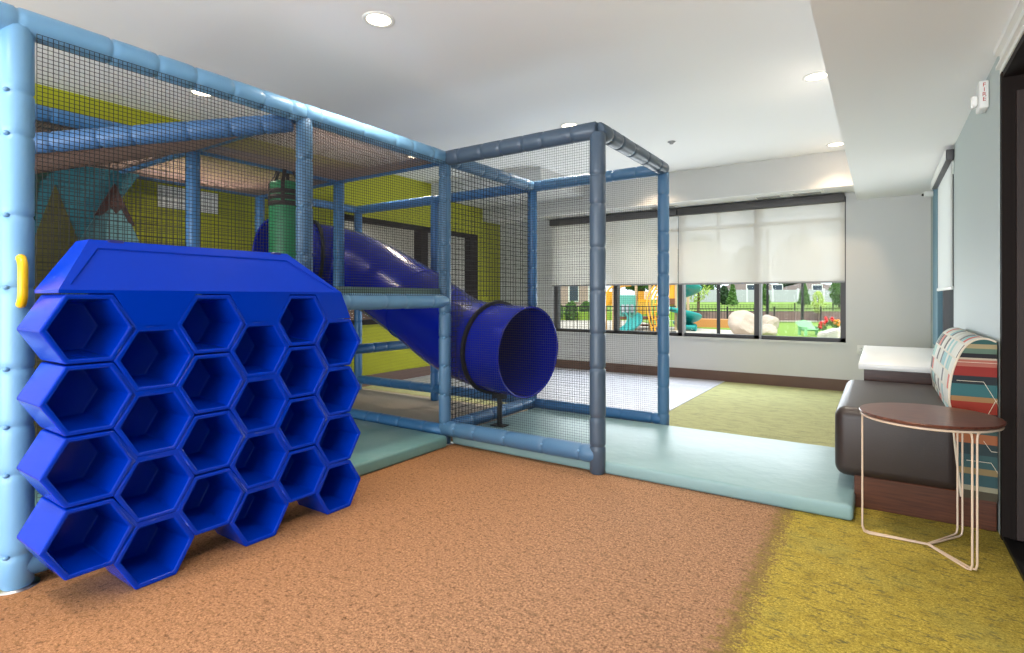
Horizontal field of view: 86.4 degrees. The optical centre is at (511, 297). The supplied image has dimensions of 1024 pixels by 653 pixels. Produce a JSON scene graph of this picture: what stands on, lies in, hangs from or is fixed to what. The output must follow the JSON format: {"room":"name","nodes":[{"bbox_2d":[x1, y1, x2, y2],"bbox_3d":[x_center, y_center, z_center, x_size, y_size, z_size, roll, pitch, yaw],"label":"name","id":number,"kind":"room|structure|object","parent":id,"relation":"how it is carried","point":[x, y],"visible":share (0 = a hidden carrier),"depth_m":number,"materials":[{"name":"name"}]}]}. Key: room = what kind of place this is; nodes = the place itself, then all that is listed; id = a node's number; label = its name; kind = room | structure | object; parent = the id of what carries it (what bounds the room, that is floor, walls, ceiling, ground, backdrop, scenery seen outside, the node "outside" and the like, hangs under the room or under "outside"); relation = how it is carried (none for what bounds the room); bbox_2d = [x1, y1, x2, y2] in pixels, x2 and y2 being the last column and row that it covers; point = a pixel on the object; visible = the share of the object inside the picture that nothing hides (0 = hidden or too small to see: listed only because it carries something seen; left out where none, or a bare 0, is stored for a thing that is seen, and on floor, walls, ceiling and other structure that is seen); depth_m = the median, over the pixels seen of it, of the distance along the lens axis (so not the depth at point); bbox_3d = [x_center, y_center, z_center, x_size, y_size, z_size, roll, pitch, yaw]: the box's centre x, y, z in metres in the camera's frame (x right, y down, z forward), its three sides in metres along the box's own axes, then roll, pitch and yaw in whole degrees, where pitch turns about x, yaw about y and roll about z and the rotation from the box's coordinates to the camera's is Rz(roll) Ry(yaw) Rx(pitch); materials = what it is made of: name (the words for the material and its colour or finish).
{"room":"indoor playground","nodes":[
{"label":"indoor playground","id":0,"kind":"room"},
{"bbox_2d":[34,83,495,375],"bbox_3d":[-3.455,-0.295,5.561,0.150,3.030,11.350,0,0,34],"label":"wall","id":1,"kind":"structure","parent":0,"point":[377,327],"depth_m":6.12,"materials":[{"name":"paint"}]},
{"bbox_2d":[158,185,217,213],"bbox_3d":[-3.319,-1.010,5.608,0.022,0.220,0.580,0,0,34],"label":"air vent","id":2,"kind":"object","parent":1,"relation":"in","point":[210,202],"visible":0.34,"depth_m":5.55,"materials":[{"name":"white plastic"}]},
{"bbox_2d":[362,366,430,386],"bbox_3d":[-3.391,1.145,5.505,0.018,0.150,11.330,0,0,34],"label":"baseboard","id":3,"kind":"structure","parent":1,"relation":"attached to","point":[415,370],"depth_m":8.15,"materials":[{"name":"brown wood"}]},
{"bbox_2d":[346,215,475,324],"bbox_3d":[-1.503,-0.370,8.406,0.140,1.480,3.010,0,0,34],"label":"window","id":4,"kind":"structure","parent":1,"relation":"in","point":[371,321],"depth_m":8.48,"materials":[{"name":"black metal"}]},
{"bbox_2d":[346,221,430,267],"bbox_3d":[-3.702,-0.905,9.438,0.100,1.550,7.500,0,0,34],"label":"wall","id":5,"kind":"structure","parent":0,"point":[375,227],"depth_m":11.31,"materials":[{"name":"yellow paint"}]},
{"bbox_2d":[344,310,370,319],"bbox_3d":[-3.702,0.545,9.438,0.140,1.350,7.500,0,0,34],"label":"trim","id":6,"kind":"structure","parent":5,"relation":"attached to","point":[351,314],"depth_m":10.32,"materials":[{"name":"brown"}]},
{"bbox_2d":[0,0,844,183],"bbox_3d":[-1.288,-1.885,3.766,5.850,0.150,10.800,0,0,34],"label":"ceiling","id":7,"kind":"structure","parent":0,"point":[721,80],"depth_m":4.24,"materials":[{"name":"white paint"}]},
{"bbox_2d":[188,89,213,96],"bbox_3d":[-2.731,-1.806,4.801,0.210,0.008,0.210,0,0,34],"label":"recessed light","id":8,"kind":"object","parent":7,"relation":"in","point":[189,90],"visible":0.38,"depth_m":4.82,"materials":[{"name":"white plastic"}]},
{"bbox_2d":[362,11,394,27],"bbox_3d":[-0.867,-1.806,3.541,0.210,0.008,0.210,0,0,34],"label":"recessed light","id":9,"kind":"object","parent":7,"relation":"in","point":[378,19],"visible":1,"depth_m":3.54,"materials":[{"name":"white plastic"}]},
{"bbox_2d":[560,122,577,127],"bbox_3d":[0.605,-1.806,5.721,0.210,0.008,0.210,0,0,34],"label":"recessed light","id":10,"kind":"object","parent":7,"relation":"in","point":[568,123],"visible":0.62,"depth_m":5.68,"materials":[{"name":"white plastic"}]},
{"bbox_2d":[802,71,827,81],"bbox_3d":[2.486,-1.806,4.451,0.210,0.008,0.210,0,0,34],"label":"recessed light","id":11,"kind":"object","parent":7,"relation":"in","point":[820,75],"visible":0.8,"depth_m":4.45,"materials":[{"name":"white plastic"}]},
{"bbox_2d":[826,142,843,146],"bbox_3d":[3.813,-1.806,6.415,0.210,0.008,0.210,0,0,34],"label":"recessed light","id":12,"kind":"object","parent":7,"relation":"in","point":[834,144],"visible":0.91,"depth_m":6.42,"materials":[{"name":"white plastic"}]},
{"bbox_2d":[450,236,463,289],"bbox_3d":[-2.770,-0.280,8.809,2.350,3.000,7.500,0,0,34],"label":"wall","id":13,"kind":"structure","parent":0,"point":[460,270],"depth_m":12.15,"materials":[{"name":"white paint"}]},
{"bbox_2d":[431,167,583,208],"bbox_3d":[-0.066,-1.704,8.641,2.020,0.209,1.349,0,0,34],"label":"ceiling","id":14,"kind":"structure","parent":0,"point":[533,171],"depth_m":8.30,"materials":[{"name":"grey paint"}]},
{"bbox_2d":[0,367,1023,652],"bbox_3d":[0.108,1.277,3.276,8.512,0.126,11.550,0,0,34],"label":"floor","id":15,"kind":"structure","parent":0,"point":[454,548],"depth_m":2.40,"materials":[{"name":"carpet"}]},
{"bbox_2d":[35,489,41,505],"bbox_3d":[-2.266,1.172,3.292,1.240,0.094,1.280,0,0,34],"label":"floor mat","id":16,"kind":"object","parent":15,"relation":"on","point":[39,494],"visible":0.02,"depth_m":3.09,"materials":[{"name":"green plastic"}]},
{"bbox_2d":[34,121,141,437],"bbox_3d":[-3.860,-0.170,4.386,0.032,2.780,2.250,0,0,34],"label":"panel","id":17,"kind":"object","parent":15,"relation":"on","point":[45,224],"visible":0.21,"depth_m":4.63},
{"bbox_2d":[17,239,360,589],"bbox_3d":[-1.435,0.487,2.709,0.270,1.466,1.504,0,0,34],"label":"wall","id":18,"kind":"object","parent":15,"relation":"on","point":[169,414],"visible":1,"depth_m":2.49,"materials":[{"name":"blue plastic"}]},
{"bbox_2d":[0,1,668,595],"bbox_3d":[-1.815,-0.006,3.907,4.242,2.453,5.445,0,0,34],"label":"frame","id":19,"kind":"object","parent":15,"relation":"on","point":[507,352],"visible":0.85,"depth_m":3.98,"materials":[{"name":"blue plastic"}]},
{"bbox_2d":[268,169,296,259],"bbox_3d":[-2.021,-0.693,4.870,0.294,0.946,0.297,0,0,34],"label":"bag","id":20,"kind":"object","parent":19,"relation":"hanging from","point":[290,243],"visible":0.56,"depth_m":4.75,"materials":[{"name":"green plastic"}]},
{"bbox_2d":[348,419,446,475],"bbox_3d":[-1.451,1.172,4.346,1.410,0.094,1.220,0,0,34],"label":"floor mat","id":21,"kind":"object","parent":15,"relation":"on","point":[378,446],"visible":0.24,"depth_m":4.21,"materials":[{"name":"green plastic"}]},
{"bbox_2d":[453,408,854,519],"bbox_3d":[1.044,1.175,4.303,2.845,0.087,1.320,0,0,34],"label":"floor mat","id":22,"kind":"object","parent":15,"relation":"on","point":[803,477],"visible":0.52,"depth_m":3.82,"materials":[{"name":"teal plastic"}]},
{"bbox_2d":[859,345,933,385],"bbox_3d":[3.575,0.870,4.983,0.633,0.700,1.980,0,0,34],"label":"base cabinet","id":23,"kind":"object","parent":15,"relation":"on","point":[911,365],"visible":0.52,"depth_m":4.33,"materials":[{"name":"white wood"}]},
{"bbox_2d":[835,327,998,531],"bbox_3d":[2.599,0.714,3.593,0.736,1.012,1.376,0,0,34],"label":"upholstered bench","id":24,"kind":"object","parent":15,"relation":"on","point":[911,472],"visible":0.87,"depth_m":3.02,"materials":[{"name":"brown leather"}]},
{"bbox_2d":[859,403,1006,570],"bbox_3d":[2.051,0.894,2.687,0.576,0.648,0.576,0,0,34],"label":"side table","id":25,"kind":"object","parent":15,"relation":"on","point":[951,419],"visible":1,"depth_m":2.61,"materials":[{"name":"brown wood"}]},
{"bbox_2d":[485,150,852,220],"bbox_3d":[1.888,-1.670,8.469,5.850,0.580,0.550,0,0,34],"label":"wall","id":26,"kind":"structure","parent":0,"point":[827,169],"depth_m":7.41,"materials":[{"name":"grey paint"}]},
{"bbox_2d":[485,184,854,224],"bbox_3d":[1.971,-1.376,8.413,5.650,0.008,0.546,0,0,34],"label":"ceiling","id":27,"kind":"structure","parent":0,"point":[843,188],"depth_m":7.75,"materials":[{"name":"white paint"}]},
{"bbox_2d":[648,205,677,208],"bbox_3d":[2.259,-1.363,8.170,0.400,0.015,0.170,0,0,34],"label":"ceiling vent","id":28,"kind":"object","parent":27,"relation":"in","point":[670,206],"visible":0.66,"depth_m":8.15,"materials":[{"name":"white plastic"}]},
{"bbox_2d":[754,194,782,198],"bbox_3d":[3.461,-1.363,7.359,0.340,0.015,0.170,0,0,34],"label":"ceiling vent","id":29,"kind":"object","parent":27,"relation":"in","point":[777,195],"visible":1,"depth_m":7.32,"materials":[{"name":"white plastic"}]},
{"bbox_2d":[790,190,823,195],"bbox_3d":[3.842,-1.363,7.101,0.380,0.015,0.170,0,0,34],"label":"ceiling vent","id":30,"kind":"object","parent":27,"relation":"in","point":[819,191],"visible":1,"depth_m":7.07,"materials":[{"name":"white plastic"}]},
{"bbox_2d":[501,192,930,379],"bbox_3d":[2.496,-0.345,8.511,6.812,3.130,0.200,0,0,34],"label":"wall","id":31,"kind":"structure","parent":0,"point":[888,239],"depth_m":7.07,"materials":[{"name":"grey paint"}]},
{"bbox_2d":[549,217,589,286],"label":"roller shade","id":32,"kind":"object","parent":31,"relation":"attached to","point":[587,269],"depth_m":9.32,"materials":[{"name":"white fabric"}]},
{"bbox_2d":[605,210,657,285],"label":"roller shade","id":33,"kind":"object","parent":31,"relation":"attached to","point":[649,269],"depth_m":8.71,"materials":[{"name":"white fabric"}]},
{"bbox_2d":[669,209,677,284],"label":"roller shade","id":34,"kind":"object","parent":31,"relation":"attached to","point":[673,217],"depth_m":8.35,"materials":[{"name":"white fabric"}]},
{"bbox_2d":[554,196,845,341],"bbox_3d":[2.594,-0.378,8.438,4.415,1.925,0.130,0,0,34],"label":"window","id":35,"kind":"structure","parent":31,"relation":"in","point":[757,287],"depth_m":8.06,"materials":[{"name":"brown metal"}]},
{"bbox_2d":[677,193,844,284],"bbox_3d":[3.424,-0.777,7.683,2.165,1.155,0.127,0,0,34],"label":"roller shade","id":36,"kind":"object","parent":35,"relation":"attached to","point":[797,239],"visible":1,"depth_m":7.62,"materials":[{"name":"white fabric"}]},
{"bbox_2d":[555,359,849,390],"bbox_3d":[2.435,1.145,8.420,6.412,0.150,0.018,0,0,34],"label":"baseboard","id":37,"kind":"structure","parent":31,"relation":"attached to","point":[727,376],"depth_m":7.87,"materials":[{"name":"brown wood"}]},
{"bbox_2d":[557,331,847,344],"bbox_3d":[2.561,0.598,8.394,4.450,0.025,0.120,0,0,34],"label":"trim","id":38,"kind":"structure","parent":31,"relation":"attached to","point":[693,337],"depth_m":7.90,"materials":[{"name":"white"}]},
{"bbox_2d":[857,345,863,354],"bbox_3d":[4.499,0.670,7.029,0.080,0.120,0.013,0,0,34],"label":"wall outlet","id":39,"kind":"object","parent":31,"relation":"attached to","point":[859,347],"visible":0.94,"depth_m":7.03,"materials":[{"name":"white plastic"}]},
{"bbox_2d":[809,0,1015,199],"bbox_3d":[2.434,-1.615,1.584,2.762,0.690,11.350,0,0,34],"label":"ceiling","id":40,"kind":"structure","parent":0,"point":[903,76],"depth_m":3.11,"materials":[{"name":"white paint"}]},
{"bbox_2d":[931,56,999,533],"bbox_3d":[3.858,-0.025,4.665,0.150,2.490,4.650,0,0,34],"label":"wall","id":41,"kind":"structure","parent":0,"point":[977,146],"depth_m":3.38,"materials":[{"name":"grey paint"}]},
{"bbox_2d":[921,191,932,196],"bbox_3d":[4.717,-1.180,6.190,0.108,0.060,0.060,0,0,34],"label":"sensor","id":42,"kind":"object","parent":41,"relation":"attached to","point":[926,193],"visible":1,"depth_m":6.17,"materials":[{"name":"white plastic"}]},
{"bbox_2d":[933,189,942,344],"bbox_3d":[4.707,-0.375,5.932,0.163,1.790,0.600,0,0,34],"label":"trim","id":43,"kind":"structure","parent":41,"relation":"attached to","point":[937,295],"depth_m":5.82,"materials":[{"name":"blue paint"}]},
{"bbox_2d":[943,174,953,331],"bbox_3d":[4.159,-0.400,5.101,0.100,1.740,1.390,0,0,34],"label":"window","id":44,"kind":"structure","parent":41,"relation":"in","point":[948,295],"depth_m":5.59,"materials":[{"name":"brown metal"}]},
{"bbox_2d":[931,149,953,290],"bbox_3d":[4.062,-0.655,5.160,0.062,1.170,1.500,0,0,34],"label":"roller shade","id":45,"kind":"object","parent":44,"relation":"attached to","point":[941,180],"visible":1,"depth_m":5.02,"materials":[{"name":"white fabric"}]},
{"bbox_2d":[970,80,988,113],"bbox_3d":[2.701,-1.157,3.153,0.074,0.155,0.131,0,0,34],"label":"fire alarm","id":46,"kind":"object","parent":41,"relation":"attached to","point":[980,101],"visible":1,"depth_m":3.10,"materials":[{"name":"white plastic"}]},
{"bbox_2d":[1000,75,1000,537],"bbox_3d":[2.486,-0.025,2.771,0.004,2.490,0.025,0,0,34],"label":"trim","id":47,"kind":"structure","parent":41,"relation":"attached to","point":[1000,75],"depth_m":2.77,"materials":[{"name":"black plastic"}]},
{"bbox_2d":[993,0,1023,580],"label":"door","id":48,"kind":"structure","parent":41,"relation":"in","point":[1010,44],"depth_m":2.72,"materials":[{"name":"wood"}]},
{"label":"outside","id":49,"kind":"structure","parent":0,"visible":0},
{"bbox_2d":[563,320,733,333],"bbox_3d":[37.423,1.420,64.353,130.000,0.200,131.450,0,0,34],"label":"ground","id":50,"kind":"structure","parent":49,"point":[609,323],"depth_m":23.59,"materials":[{"name":"concrete"}]},
{"bbox_2d":[563,300,578,320],"bbox_3d":[3.467,0.743,32.005,0.910,1.246,0.855,0,0,7],"label":"tree","id":51,"kind":"object","parent":50,"relation":"on","point":[572,301],"visible":0.52,"depth_m":31.86,"materials":[{"name":"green plant"}]},
{"bbox_2d":[562,286,605,305],"bbox_3d":[-0.887,-2.430,44.142,16.956,7.500,8.800,0,0,-38],"label":"brick building","id":52,"kind":"structure","parent":50,"relation":"on","point":[587,288],"depth_m":43.68,"materials":[{"name":"beige brick"}]},
{"bbox_2d":[562,306,675,331],"bbox_3d":[3.529,0.755,19.299,4.623,1.130,0.098,0,0,-3],"label":"picket fence","id":53,"kind":"object","parent":50,"relation":"on","point":[577,310],"visible":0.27,"depth_m":19.32,"materials":[{"name":"black metal"}]},
{"bbox_2d":[606,285,701,330],"bbox_3d":[5.856,-0.605,22.729,3.954,3.950,4.715,0,0,-1],"label":"playground structure","id":54,"kind":"structure","parent":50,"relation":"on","point":[629,300],"depth_m":22.37,"materials":[{"name":"multicoloured"}]},
{"bbox_2d":[642,321,673,326],"bbox_3d":[8.741,1.302,28.000,3.401,0.035,6.299,0,0,5],"label":"lawn","id":55,"kind":"structure","parent":50,"relation":"on","point":[642,321],"depth_m":27.47,"materials":[{"name":"green plant"}]},
{"bbox_2d":[689,285,710,313],"bbox_3d":[10.233,-0.308,29.969,1.588,3.260,1.539,0,0,34],"label":"tree","id":56,"kind":"object","parent":55,"relation":"on","point":[699,294],"visible":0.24,"depth_m":29.92,"materials":[{"name":"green plant"}]},
{"bbox_2d":[563,299,839,319],"bbox_3d":[74.065,0.820,95.560,150.238,1.000,184.566,0,0,34],"label":"lawn","id":57,"kind":"structure","parent":50,"relation":"on","point":[692,304],"depth_m":40.18,"materials":[{"name":"green plant"}]},
{"bbox_2d":[580,301,588,311],"bbox_3d":[4.497,0.779,32.984,0.951,1.216,0.963,0,0,34],"label":"tree","id":58,"kind":"object","parent":57,"relation":"on","point":[585,301],"visible":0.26,"depth_m":32.83,"materials":[{"name":"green plant"}]},
{"bbox_2d":[625,285,656,300],"bbox_3d":[16.388,-4.778,69.916,9.785,10.405,9.481,0,0,34],"label":"tree","id":59,"kind":"object","parent":57,"relation":"on","point":[643,287],"visible":0.02,"depth_m":69.27,"materials":[{"name":"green plant"}]},
{"bbox_2d":[701,284,721,290],"bbox_3d":[29.630,-4.800,86.071,9.626,10.447,9.521,0,0,34],"label":"tree","id":60,"kind":"object","parent":57,"relation":"on","point":[712,286],"visible":0.02,"depth_m":84.72,"materials":[{"name":"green plant"}]},
{"bbox_2d":[720,285,728,303],"bbox_3d":[18.662,-0.281,48.008,1.171,1.731,1.192,0,0,34],"label":"tree","id":61,"kind":"object","parent":57,"relation":"on","point":[724,291],"visible":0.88,"depth_m":47.75,"materials":[{"name":"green plant"}]},
{"bbox_2d":[726,284,738,305],"bbox_3d":[17.796,-0.341,43.996,1.070,1.927,1.006,0,0,34],"label":"tree","id":62,"kind":"object","parent":57,"relation":"on","point":[732,297],"visible":0.98,"depth_m":43.82,"materials":[{"name":"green plant"}]},
{"bbox_2d":[714,284,792,289],"bbox_3d":[32.495,-0.930,74.500,12.451,2.700,13.006,0,0,34],"label":"house","id":63,"kind":"structure","parent":57,"relation":"on","point":[737,286],"depth_m":70.19,"materials":[{"name":"grey"}]},
{"bbox_2d":[686,288,832,301],"bbox_3d":[40.360,-0.270,55.441,40.494,1.420,27.392,0,0,34],"label":"fence","id":64,"kind":"object","parent":57,"relation":"on","point":[746,295],"visible":0.12,"depth_m":55.47,"materials":[{"name":"grey plastic"}]},
{"bbox_2d":[686,303,833,310],"bbox_3d":[23.069,0.570,34.200,25.150,0.500,0.097,0,0,0],"label":"picket fence","id":65,"kind":"object","parent":57,"relation":"on","point":[794,303],"visible":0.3,"depth_m":34.20,"materials":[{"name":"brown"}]},
{"bbox_2d":[762,284,770,305],"bbox_3d":[20.416,-0.334,44.001,0.880,1.911,1.025,0,0,34],"label":"tree","id":66,"kind":"object","parent":57,"relation":"on","point":[764,285],"visible":0.66,"depth_m":43.85,"materials":[{"name":"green plant"}]},
{"bbox_2d":[782,283,797,286],"bbox_3d":[52.352,-5.792,99.761,9.248,12.431,9.743,0,0,34],"label":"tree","id":67,"kind":"object","parent":57,"relation":"on","point":[784,284],"visible":0.04,"depth_m":100.32,"materials":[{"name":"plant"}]},
{"bbox_2d":[797,283,810,305],"bbox_3d":[23.588,-0.399,44.027,1.066,2.042,1.059,0,0,34],"label":"tree","id":68,"kind":"object","parent":57,"relation":"on","point":[806,295],"visible":0.62,"depth_m":43.82,"materials":[{"name":"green plant"}]},
{"bbox_2d":[784,283,830,289],"bbox_3d":[41.747,-0.930,76.500,11.520,2.700,12.378,0,0,34],"label":"house","id":69,"kind":"structure","parent":57,"relation":"on","point":[811,286],"depth_m":74.41,"materials":[{"name":"grey"}]},
{"bbox_2d":[828,283,839,307],"bbox_3d":[23.994,-0.440,39.991,1.415,2.325,1.436,0,0,-20],"label":"tree","id":70,"kind":"object","parent":57,"relation":"on","point":[835,294],"visible":0.44,"depth_m":39.91,"materials":[{"name":"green plant"}]},
{"bbox_2d":[717,284,719,333],"bbox_3d":[6.631,-0.830,17.500,0.280,4.300,0.280,0,0,34],"label":"steel post","id":71,"kind":"object","parent":50,"relation":"on","point":[718,285],"visible":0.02,"depth_m":17.45,"materials":[{"name":"black metal"}]},
{"bbox_2d":[697,321,833,336],"bbox_3d":[16.937,1.305,26.549,28.134,0.030,14.439,0,0,-40],"label":"lawn","id":72,"kind":"structure","parent":50,"relation":"on","point":[786,328],"depth_m":23.05,"materials":[{"name":"green plant"}]},
{"bbox_2d":[694,318,728,327],"bbox_3d":[8.825,1.130,24.432,2.400,0.380,1.000,0,0,34],"label":"box","id":73,"kind":"object","parent":72,"relation":"on","point":[703,322],"visible":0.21,"depth_m":23.89,"materials":[{"name":"brown"}]},
{"bbox_2d":[728,310,753,334],"bbox_3d":[8.206,0.944,19.203,1.101,1.040,1.036,0,0,34],"label":"boulder","id":74,"kind":"object","parent":72,"relation":"on","point":[741,321],"visible":0.74,"depth_m":18.89,"materials":[{"name":"beige stone"}]},
{"bbox_2d":[686,306,839,320],"bbox_3d":[17.957,0.870,27.499,19.392,0.900,0.098,0,0,-3],"label":"picket fence","id":75,"kind":"object","parent":72,"relation":"on","point":[726,308],"visible":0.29,"depth_m":27.21,"materials":[{"name":"black metal"}]},
{"bbox_2d":[766,284,768,314],"bbox_3d":[11.251,-0.830,24.000,0.280,4.300,0.280,0,0,34],"label":"steel post","id":76,"kind":"object","parent":72,"relation":"on","point":[767,285],"visible":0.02,"depth_m":23.95,"materials":[{"name":"black metal"}]},
{"bbox_2d":[762,324,777,335],"bbox_3d":[8.744,1.135,18.593,0.566,0.510,0.544,0,0,34],"label":"boulder","id":77,"kind":"object","parent":72,"relation":"on","point":[767,329],"visible":0.64,"depth_m":18.43,"materials":[{"name":"beige stone"}]},
{"bbox_2d":[762,315,778,328],"bbox_3d":[9.562,1.023,20.403,0.778,0.806,0.751,0,0,34],"label":"boulder","id":78,"kind":"object","parent":72,"relation":"on","point":[766,319],"visible":0.42,"depth_m":20.12,"materials":[{"name":"beige stone"}]},
{"bbox_2d":[801,283,803,320],"bbox_3d":[11.727,-0.830,22.000,0.280,4.300,0.280,0,0,34],"label":"steel post","id":79,"kind":"object","parent":72,"relation":"on","point":[802,284],"visible":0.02,"depth_m":21.95,"materials":[{"name":"black metal"}]},
{"bbox_2d":[795,320,824,335],"bbox_3d":[10.350,1.026,18.926,0.745,0.547,0.592,0,0,0],"label":"lawn chair","id":80,"kind":"object","parent":72,"relation":"on","point":[803,325],"visible":0.75,"depth_m":19.07,"materials":[{"name":"green plastic"}]},
{"bbox_2d":[818,321,826,330],"bbox_3d":[9.742,0.871,17.102,0.276,0.312,0.277,0,0,34],"label":"flowering plant","id":81,"kind":"object","parent":72,"relation":"on","point":[822,325],"visible":1,"depth_m":17.03,"materials":[{"name":"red plant"}]},
{"bbox_2d":[817,328,839,337],"bbox_3d":[10.399,1.160,17.600,0.850,0.527,0.500,0,0,0],"label":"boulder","id":82,"kind":"object","parent":72,"relation":"on","point":[834,332],"visible":0.34,"depth_m":17.39,"materials":[{"name":"beige stone"}]},
{"bbox_2d":[824,316,833,325],"bbox_3d":[9.951,0.739,17.098,0.272,0.317,0.267,0,0,34],"label":"flowering plant","id":83,"kind":"object","parent":82,"relation":"on","point":[829,322],"visible":1,"depth_m":17.04,"materials":[{"name":"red plant"}]},
{"bbox_2d":[832,319,839,327],"bbox_3d":[10.167,0.810,17.098,0.269,0.289,0.264,0,0,34],"label":"flowering plant","id":84,"kind":"object","parent":82,"relation":"on","point":[836,324],"visible":0.94,"depth_m":17.02,"materials":[{"name":"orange plant"}]},
{"bbox_2d":[696,312,839,320],"bbox_3d":[22.488,1.060,32.000,24.074,0.520,0.400,0,0,0],"label":"wall","id":85,"kind":"structure","parent":50,"relation":"on","point":[782,316],"depth_m":31.80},
{"bbox_2d":[810,290,826,320],"bbox_3d":[17.405,0.432,31.005,0.798,1.779,0.868,0,0,10],"label":"tree","id":86,"kind":"object","parent":50,"relation":"on","point":[817,293],"visible":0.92,"depth_m":30.95,"materials":[{"name":"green plant"}]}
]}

